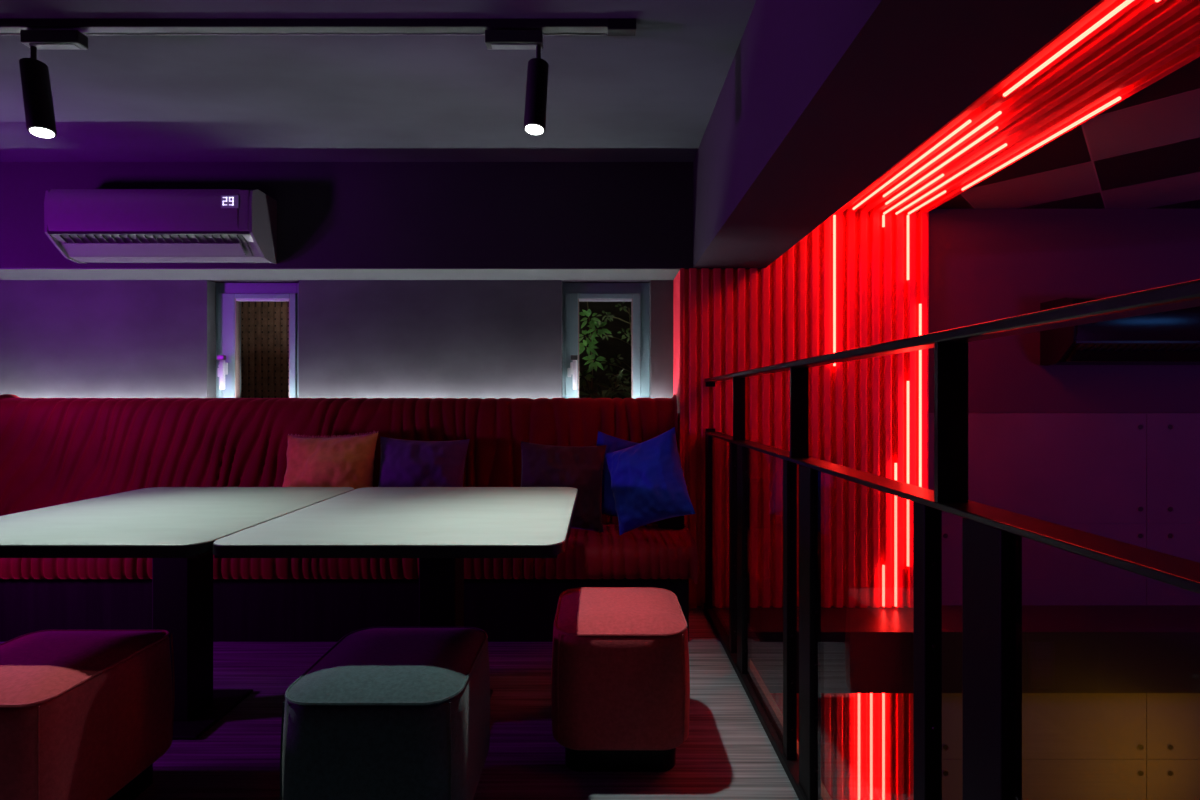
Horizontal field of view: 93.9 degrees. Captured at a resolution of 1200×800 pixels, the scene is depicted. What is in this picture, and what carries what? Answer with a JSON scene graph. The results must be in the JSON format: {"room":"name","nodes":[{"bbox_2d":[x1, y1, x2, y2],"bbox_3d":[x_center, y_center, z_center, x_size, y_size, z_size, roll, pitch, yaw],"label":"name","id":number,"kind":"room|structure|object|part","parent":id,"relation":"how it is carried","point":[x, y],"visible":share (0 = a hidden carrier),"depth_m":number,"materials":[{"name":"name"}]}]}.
{"room":"entertainment venue","nodes":[
{"label":"entertainment venue","id":0,"kind":"room"},
{"bbox_2d":[0,280,672,398],"bbox_3d":[-1.575,0.204,3.330,4.350,1.792,0.200,0,0,0],"label":"wall","id":1,"kind":"structure","parent":0,"point":[483,339],"depth_m":3.23,"materials":[{"name":"grey paint"}]},
{"bbox_2d":[216,283,298,397],"bbox_3d":[-2.002,-0.186,3.303,0.529,1.012,0.144,0,0,0],"label":"window","id":2,"kind":"structure","parent":1,"relation":"in","point":[229,296],"depth_m":3.29,"materials":[{"name":"grey metal"}]},
{"bbox_3d":[-2.203,-0.145,3.263,0.058,0.170,0.060,0,0,0],"label":"handle","id":3,"kind":"part","parent":2,"relation":"part of","materials":[{"name":"grey"}]},
{"bbox_2d":[0,268,679,279],"bbox_3d":[-1.712,-0.695,3.096,4.275,0.006,0.268,0,0,0],"label":"trim","id":4,"kind":"structure","parent":1,"relation":"attached to","point":[5,273],"depth_m":3.04,"materials":[{"name":"grey paint"}]},
{"bbox_2d":[562,283,648,398],"bbox_3d":[0.035,-0.186,3.303,0.514,1.012,0.144,0,0,0],"label":"window","id":5,"kind":"structure","parent":1,"relation":"in","point":[572,293],"depth_m":3.30,"materials":[{"name":"grey metal"}]},
{"bbox_3d":[-0.161,-0.145,3.263,0.058,0.170,0.060,0,0,0],"label":"handle","id":6,"kind":"part","parent":5,"relation":"part of","materials":[{"name":"grey"}]},
{"bbox_2d":[0,0,755,161],"bbox_3d":[-1.675,-1.308,0.680,4.350,0.100,4.560,0,0,0],"label":"ceiling","id":7,"kind":"structure","parent":0,"point":[651,95],"depth_m":2.23,"materials":[{"name":"grey paint"}]},
{"bbox_2d":[0,19,635,35],"bbox_3d":[-1.390,-1.240,1.864,3.020,0.036,0.039,0,0,0],"label":"track","id":8,"kind":"object","parent":7,"relation":"attached to","point":[611,27],"visible":1,"depth_m":1.84,"materials":[{"name":"black metal"}]},
{"bbox_2d":[19,30,87,137],"bbox_3d":[-1.819,-1.049,1.857,0.198,0.344,0.082,0,0,0],"label":"track spotlight","id":9,"kind":"object","parent":8,"relation":"hanging from","point":[35,77],"visible":1,"depth_m":1.84,"materials":[{"name":"black metal"}]},
{"bbox_3d":[-1.885,-1.144,1.864,0.016,0.072,0.016,0,0,0],"label":"stem","id":10,"kind":"part","parent":9,"relation":"part of","materials":[{"name":"black metal"}]},
{"bbox_3d":[-1.815,-1.177,1.864,0.150,0.004,0.024,0,0,0],"label":"adapter label plate","id":11,"kind":"part","parent":9,"relation":"part of","materials":[{"name":"grey metal"}]},
{"bbox_2d":[485,30,548,134],"bbox_3d":[-0.275,-1.055,1.857,0.210,0.331,0.082,0,0,0],"label":"track spotlight","id":12,"kind":"object","parent":8,"relation":"hanging from","point":[537,69],"visible":1,"depth_m":1.84,"materials":[{"name":"black metal"}]},
{"bbox_3d":[-0.285,-1.177,1.864,0.150,0.004,0.024,0,0,0],"label":"adapter label plate","id":13,"kind":"part","parent":12,"relation":"part of","materials":[{"name":"grey metal"}]},
{"bbox_3d":[-0.205,-1.144,1.864,0.016,0.072,0.016,0,0,0],"label":"stem","id":14,"kind":"part","parent":12,"relation":"part of","materials":[{"name":"black metal"}]},
{"bbox_2d":[0,606,798,799],"bbox_3d":[-1.575,1.245,0.915,4.350,0.290,5.030,0,0,0],"label":"floor","id":15,"kind":"structure","parent":0,"point":[727,753],"depth_m":1.80,"materials":[{"name":"grey wood"}]},
{"bbox_2d":[0,630,174,799],"bbox_3d":[-1.458,0.878,1.450,0.434,0.444,0.424,0,0,0],"label":"stool","id":16,"kind":"object","parent":15,"relation":"on","point":[85,714],"visible":1,"depth_m":1.40,"materials":[{"name":"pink fabric"}]},
{"bbox_2d":[0,631,165,707],"bbox_3d":[-1.458,0.672,1.450,0.410,0.032,0.400,0,0,0],"label":"seat cushion","id":17,"kind":"object","parent":16,"relation":"on","point":[39,669],"depth_m":1.43,"materials":[{"name":"pink fabric"}]},
{"bbox_2d":[0,487,354,739],"bbox_3d":[-1.508,0.740,1.957,0.916,0.720,0.978,0,0,0],"label":"cafe table","id":18,"kind":"object","parent":15,"relation":"on","point":[178,528],"visible":0.79,"depth_m":1.90,"materials":[{"name":"grey laminate"}]},
{"bbox_3d":[-1.455,1.094,1.960,0.300,0.012,0.300,0,0,0],"label":"plate","id":19,"kind":"part","parent":18,"relation":"part of","materials":[{"name":"black metal"}]},
{"bbox_2d":[0,394,697,641],"bbox_3d":[-1.411,0.533,2.801,3.669,1.134,0.740,0,0,0],"label":"sofa","id":20,"kind":"object","parent":15,"relation":"on","point":[54,451],"visible":0.44,"depth_m":2.92,"materials":[{"name":"red fabric"}]},
{"bbox_2d":[282,431,378,488],"bbox_3d":[-1.345,0.391,2.778,0.483,0.475,0.226,0,0,0],"label":"cushion","id":21,"kind":"object","parent":20,"relation":"on","point":[322,461],"visible":0.62,"depth_m":2.73,"materials":[{"name":"orange fabric"}]},
{"bbox_3d":[-1.418,0.329,3.021,3.654,0.724,0.300,0,0,0],"label":"backrest","id":22,"kind":"part","parent":20,"relation":"part of","materials":[{"name":"red fabric"}]},
{"bbox_3d":[-1.411,0.721,2.709,3.669,0.199,0.558,0,0,0],"label":"seat","id":23,"kind":"part","parent":20,"relation":"part of","materials":[{"name":"red fabric"}]},
{"bbox_2d":[378,436,469,486],"bbox_3d":[-0.895,0.406,2.804,0.460,0.444,0.221,0,0,0],"label":"cushion","id":24,"kind":"object","parent":20,"relation":"on","point":[403,463],"visible":0.59,"depth_m":2.75,"materials":[{"name":"purple fabric"}]},
{"bbox_2d":[521,441,605,532],"bbox_3d":[-0.185,0.414,2.689,0.434,0.428,0.211,0,0,0],"label":"cushion","id":25,"kind":"object","parent":20,"relation":"on","point":[581,468],"visible":0.69,"depth_m":2.65,"materials":[{"name":"purple fabric"}]},
{"bbox_2d":[596,431,646,526],"bbox_3d":[0.110,0.392,2.801,0.424,0.472,0.110,0,0,0],"label":"cushion","id":26,"kind":"object","parent":20,"relation":"on","point":[612,443],"visible":0.19,"depth_m":2.77,"materials":[{"name":"blue fabric"}]},
{"bbox_2d":[604,427,695,535],"bbox_3d":[0.215,0.375,2.570,0.519,0.505,0.198,0,0,41],"label":"cushion","id":27,"kind":"object","parent":20,"relation":"on","point":[648,483],"visible":1,"depth_m":2.50,"materials":[{"name":"blue fabric"}]},
{"bbox_2d":[280,627,489,799],"bbox_3d":[-0.530,0.878,1.465,0.430,0.444,0.438,0,0,0],"label":"stool","id":28,"kind":"object","parent":15,"relation":"on","point":[385,713],"visible":1,"depth_m":1.27,"materials":[{"name":"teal fabric"}]},
{"bbox_2d":[288,628,484,705],"bbox_3d":[-0.530,0.672,1.465,0.406,0.032,0.414,0,0,0],"label":"seat cushion","id":29,"kind":"object","parent":28,"relation":"on","point":[367,666],"depth_m":1.38,"materials":[{"name":"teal fabric"}]},
{"bbox_2d":[213,487,577,698],"bbox_3d":[-0.569,0.740,1.957,0.950,0.720,0.978,0,0,0],"label":"cafe table","id":30,"kind":"object","parent":15,"relation":"on","point":[441,527],"visible":0.81,"depth_m":1.76,"materials":[{"name":"grey laminate"}]},
{"bbox_2d":[551,587,689,771],"bbox_3d":[0.062,0.878,1.825,0.420,0.444,0.420,0,0,0],"label":"stool","id":31,"kind":"object","parent":15,"relation":"on","point":[620,676],"visible":1,"depth_m":1.62,"materials":[{"name":"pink fabric"}]},
{"bbox_2d":[556,588,684,635],"bbox_3d":[0.062,0.672,1.825,0.396,0.032,0.396,0,0,0],"label":"seat cushion","id":32,"kind":"object","parent":31,"relation":"on","point":[580,611],"depth_m":1.74,"materials":[{"name":"pink fabric"}]},
{"bbox_2d":[750,659,831,799],"bbox_3d":[0.621,1.131,0.527,0.038,0.058,4.255,0,0,0],"label":"trim","id":33,"kind":"structure","parent":15,"relation":"on","point":[825,795],"depth_m":2.03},
{"bbox_2d":[704,279,1199,799],"bbox_3d":[0.584,0.494,1.327,0.074,1.212,3.255,0,0,0],"label":"glass railing","id":34,"kind":"object","parent":15,"relation":"on","point":[991,536],"visible":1,"depth_m":0.96,"materials":[{"name":"clear glass"}]},
{"bbox_3d":[0.580,0.037,2.337,0.050,0.266,0.010,0,0,0],"label":"upright plate","id":35,"kind":"part","parent":34,"relation":"part of","materials":[{"name":"black metal"}]},
{"bbox_3d":[0.580,0.037,1.631,0.050,0.266,0.010,0,0,0],"label":"upright plate","id":36,"kind":"part","parent":34,"relation":"part of","materials":[{"name":"black metal"}]},
{"bbox_3d":[0.580,0.037,0.925,0.050,0.266,0.010,0,0,0],"label":"upright plate","id":37,"kind":"part","parent":34,"relation":"part of","materials":[{"name":"black metal"}]},
{"bbox_3d":[0.586,0.173,1.327,0.070,0.011,3.255,0,0,0],"label":"rail","id":38,"kind":"part","parent":34,"relation":"part of","materials":[{"name":"black metal"}]},
{"bbox_3d":[0.578,-0.103,1.327,0.054,0.018,3.255,0,0,0],"label":"handrail","id":39,"kind":"part","parent":34,"relation":"part of","materials":[{"name":"black metal"}]},
{"bbox_2d":[929,209,1199,799],"bbox_3d":[2.450,1.250,3.049,3.700,4.700,0.103,0,0,0],"label":"wall","id":40,"kind":"structure","parent":0,"point":[1131,478],"depth_m":3.00,"materials":[{"name":"purple paint"}]},
{"bbox_2d":[0,162,761,282],"bbox_3d":[-1.488,-1.028,3.195,4.725,0.660,0.470,0,0,0],"label":"beam","id":41,"kind":"structure","parent":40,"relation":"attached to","point":[330,214],"depth_m":2.96,"materials":[{"name":"paint"}]},
{"bbox_2d":[44,189,276,263],"bbox_3d":[-2.216,-0.883,2.849,1.018,0.338,0.220,0,0,0],"label":"air conditioner","id":42,"kind":"object","parent":41,"relation":"attached to","point":[86,226],"visible":1,"depth_m":2.75,"materials":[{"name":"grey plastic"}]},
{"bbox_3d":[-2.243,-0.937,2.769,0.932,0.228,0.052,0,0,0],"label":"panel","id":43,"kind":"part","parent":42,"relation":"part of","materials":[{"name":"grey plastic"}]},
{"bbox_2d":[56,234,252,256],"bbox_3d":[-2.221,-0.775,2.804,0.908,0.091,0.106,0,0,0],"label":"outlet","id":44,"kind":"object","parent":42,"relation":"attached to","point":[78,245],"depth_m":2.80,"materials":[{"name":"white plastic"}]},
{"bbox_3d":[-1.749,-0.930,2.761,0.056,0.205,0.028,0,0,0],"label":"panel","id":45,"kind":"part","parent":42,"relation":"part of","materials":[{"name":"grey plastic"}]},
{"bbox_2d":[673,209,928,607],"bbox_3d":[1.087,0.043,3.095,1.329,2.111,0.269,0,0,0],"label":"wall panel","id":46,"kind":"object","parent":40,"relation":"attached to","point":[728,320],"visible":0.59,"depth_m":2.96,"materials":[{"name":"red paint"}]},
{"bbox_2d":[831,215,835,365],"bbox_3d":[1.234,-0.576,2.961,0.012,0.793,0.040,0,0,0],"label":"tube","id":47,"kind":"object","parent":46,"relation":"attached to","point":[834,216],"visible":1,"depth_m":2.94,"materials":[{"name":"red"}]},
{"bbox_2d":[880,565,884,606],"bbox_3d":[1.492,0.977,2.961,0.012,0.216,0.040,0,0,0],"label":"tube","id":48,"kind":"object","parent":46,"relation":"attached to","point":[883,566],"visible":1,"depth_m":2.94,"materials":[{"name":"red"}]},
{"bbox_2d":[880,215,884,226],"bbox_3d":[1.492,-0.942,2.961,0.012,0.061,0.040,0,0,0],"label":"tube","id":49,"kind":"object","parent":46,"relation":"attached to","point":[883,216],"visible":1,"depth_m":2.94,"materials":[{"name":"red"}]},
{"bbox_2d":[892,463,896,606],"bbox_3d":[1.556,0.709,2.961,0.012,0.753,0.040,0,0,0],"label":"tube","id":50,"kind":"object","parent":46,"relation":"attached to","point":[895,464],"visible":0.88,"depth_m":2.94,"materials":[{"name":"red"}]},
{"bbox_2d":[904,381,908,566],"bbox_3d":[1.621,0.387,2.961,0.012,0.975,0.040,0,0,0],"label":"tube","id":51,"kind":"object","parent":46,"relation":"attached to","point":[907,403],"visible":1,"depth_m":2.94,"materials":[{"name":"red"}]},
{"bbox_2d":[904,215,908,279],"bbox_3d":[1.621,-0.802,2.961,0.012,0.340,0.040,0,0,0],"label":"tube","id":52,"kind":"object","parent":46,"relation":"attached to","point":[907,223],"visible":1,"depth_m":2.94,"materials":[{"name":"red"}]},
{"bbox_2d":[916,304,921,486],"bbox_3d":[1.685,-0.011,2.961,0.012,0.990,0.040,0,0,0],"label":"tube","id":53,"kind":"object","parent":46,"relation":"attached to","point":[920,305],"visible":0.9,"depth_m":2.94,"materials":[{"name":"red"}]},
{"bbox_2d":[770,693,913,799],"bbox_3d":[1.186,2.491,2.979,1.132,2.198,0.038,0,0,0],"label":"wall panel","id":54,"kind":"object","parent":40,"relation":"attached to","point":[839,711],"visible":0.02,"depth_m":2.96,"materials":[{"name":"red paint"}]},
{"bbox_2d":[856,693,859,799],"bbox_3d":[1.363,1.923,2.961,0.012,1.055,0.040,0,0,0],"label":"tube","id":55,"kind":"object","parent":54,"relation":"attached to","point":[858,762],"visible":0.49,"depth_m":2.94,"materials":[{"name":"red"}]},
{"bbox_2d":[868,693,872,799],"bbox_3d":[1.427,1.923,2.961,0.012,1.055,0.040,0,0,0],"label":"tube","id":56,"kind":"object","parent":54,"relation":"attached to","point":[871,694],"visible":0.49,"depth_m":2.94,"materials":[{"name":"red"}]},
{"bbox_2d":[880,693,884,799],"bbox_3d":[1.492,1.923,2.961,0.012,1.055,0.040,0,0,0],"label":"tube","id":57,"kind":"object","parent":54,"relation":"attached to","point":[883,694],"visible":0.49,"depth_m":2.94,"materials":[{"name":"red plastic"}]},
{"bbox_2d":[693,0,1100,267],"bbox_3d":[0.683,-1.028,0.680,0.383,0.660,4.560,0,0,0],"label":"beam","id":58,"kind":"structure","parent":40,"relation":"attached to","point":[818,100],"depth_m":1.44,"materials":[{"name":"paint"}]},
{"bbox_2d":[717,605,1199,692],"bbox_3d":[2.450,1.245,2.828,3.700,0.290,0.345,0,0,0],"label":"beam","id":59,"kind":"structure","parent":40,"relation":"attached to","point":[1066,648],"depth_m":2.65,"materials":[{"name":"black paint"}]},
{"bbox_2d":[1040,297,1199,365],"bbox_3d":[2.878,-0.350,2.891,1.043,0.338,0.216,0,0,0],"label":"air conditioner","id":60,"kind":"object","parent":40,"relation":"attached to","point":[1172,337],"visible":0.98,"depth_m":2.81,"materials":[{"name":"black plastic"}]},
{"bbox_2d":[1066,343,1199,361],"bbox_3d":[2.873,-0.242,2.844,0.933,0.091,0.106,0,0,0],"label":"outlet","id":61,"kind":"object","parent":60,"relation":"attached to","point":[1080,352],"depth_m":2.83,"materials":[{"name":"black plastic"}]},
{"bbox_3d":[2.852,-0.404,2.809,0.957,0.228,0.052,0,0,0],"label":"panel","id":62,"kind":"part","parent":60,"relation":"part of","materials":[{"name":"black plastic"}]},
{"bbox_2d":[935,57,1199,208],"bbox_3d":[2.587,-1.073,0.750,3.425,0.095,4.700,0,0,0],"label":"ceiling","id":63,"kind":"structure","parent":0,"point":[1143,151],"depth_m":2.45,"materials":[{"name":"tile"}]},
{"bbox_2d":[883,111,1001,196],"bbox_3d":[1.363,-0.993,2.299,0.012,0.040,0.781,0,0,0],"label":"tube","id":64,"kind":"object","parent":63,"relation":"attached to","point":[997,114],"visible":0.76,"depth_m":2.19,"materials":[{"name":"red"}]},
{"bbox_2d":[836,0,1199,211],"bbox_3d":[1.315,-1.008,0.979,0.874,0.034,3.958,0,0,0],"label":"ceiling panel","id":65,"kind":"object","parent":63,"relation":"attached to","point":[1146,41],"visible":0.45,"depth_m":1.80,"materials":[{"name":"red paint"}]},
{"bbox_2d":[853,119,971,209],"bbox_3d":[1.298,-0.993,2.417,0.012,0.040,0.901,0,0,0],"label":"tube","id":66,"kind":"object","parent":65,"relation":"attached to","point":[969,121],"visible":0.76,"depth_m":2.29,"materials":[{"name":"red"}]},
{"bbox_2d":[883,174,943,214],"bbox_3d":[1.492,-0.993,2.688,0.012,0.040,0.504,0,0,0],"label":"tube","id":67,"kind":"object","parent":65,"relation":"attached to","point":[941,175],"visible":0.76,"depth_m":2.65,"materials":[{"name":"red"}]},
{"bbox_2d":[908,189,945,214],"bbox_3d":[1.621,-0.993,2.785,0.012,0.040,0.310,0,0,0],"label":"tube","id":68,"kind":"object","parent":65,"relation":"attached to","point":[944,191],"visible":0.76,"depth_m":2.77,"materials":[{"name":"red"}]},
{"bbox_2d":[885,126,997,204],"bbox_3d":[1.427,-0.993,2.404,0.012,0.040,0.778,0,0,0],"label":"tube","id":69,"kind":"object","parent":65,"relation":"attached to","point":[979,139],"visible":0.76,"depth_m":2.31,"materials":[{"name":"red"}]},
{"bbox_2d":[895,143,1006,214],"bbox_3d":[1.556,-0.993,2.544,0.012,0.040,0.792,0,0,0],"label":"tube","id":70,"kind":"object","parent":65,"relation":"attached to","point":[1005,144],"visible":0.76,"depth_m":2.45,"materials":[{"name":"red"}]},
{"bbox_2d":[961,96,1120,190],"bbox_3d":[1.685,-0.993,2.210,0.012,0.040,0.786,0,0,0],"label":"tube","id":71,"kind":"object","parent":63,"relation":"attached to","point":[1117,99],"visible":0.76,"depth_m":2.10,"materials":[{"name":"red"}]},
{"bbox_2d":[1003,0,1133,96],"bbox_3d":[1.298,-0.993,1.399,0.012,0.040,0.797,0,0,0],"label":"tube","id":72,"kind":"object","parent":63,"relation":"attached to","point":[1121,5],"visible":0.86,"depth_m":1.54,"materials":[{"name":"red"}]},
{"label":"outside","id":73,"kind":"structure","parent":0,"visible":0},
{"bbox_3d":[-1.000,1.350,4.020,6.000,0.100,1.160,0,0,0],"label":"floor","id":74,"kind":"structure","parent":73,"visible":0},
{"bbox_2d":[241,301,288,397],"bbox_3d":[-1.975,0.200,3.940,1.250,2.200,0.040,0,0,0],"label":"lattice screen","id":75,"kind":"object","parent":74,"relation":"on","point":[245,309],"visible":0.02,"depth_m":3.93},
{"bbox_2d":[579,301,611,397],"bbox_3d":[-0.061,0.310,3.702,0.278,1.981,0.142,0,0,0],"label":"shrub","id":76,"kind":"object","parent":74,"relation":"on","point":[592,323],"visible":0.82,"depth_m":3.70,"materials":[{"name":"green plant"}]},
{"bbox_3d":[-0.063,0.310,3.736,0.097,1.981,0.069,0,0,31],"label":"stem","id":77,"kind":"part","parent":76,"relation":"part of","materials":[{"name":"green plant"}]},
{"bbox_2d":[579,370,630,397],"bbox_3d":[0.010,0.552,3.566,0.549,1.497,0.214,0,0,0],"label":"shrub","id":78,"kind":"object","parent":74,"relation":"on","point":[606,393],"visible":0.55,"depth_m":3.56,"materials":[{"name":"green plant"}]},
{"bbox_2d":[597,301,630,392],"bbox_3d":[0.188,0.307,3.903,0.440,1.988,0.139,0,0,0],"label":"bush","id":79,"kind":"object","parent":74,"relation":"on","point":[628,334],"visible":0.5,"depth_m":3.92,"materials":[{"name":"green plant"}]},
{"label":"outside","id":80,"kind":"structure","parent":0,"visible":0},
{"bbox_2d":[242,301,630,398],"bbox_3d":[-1.000,-0.300,4.575,6.000,3.200,0.050,0,0,0],"label":"wall","id":81,"kind":"structure","parent":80,"point":[608,348],"depth_m":4.55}
]}

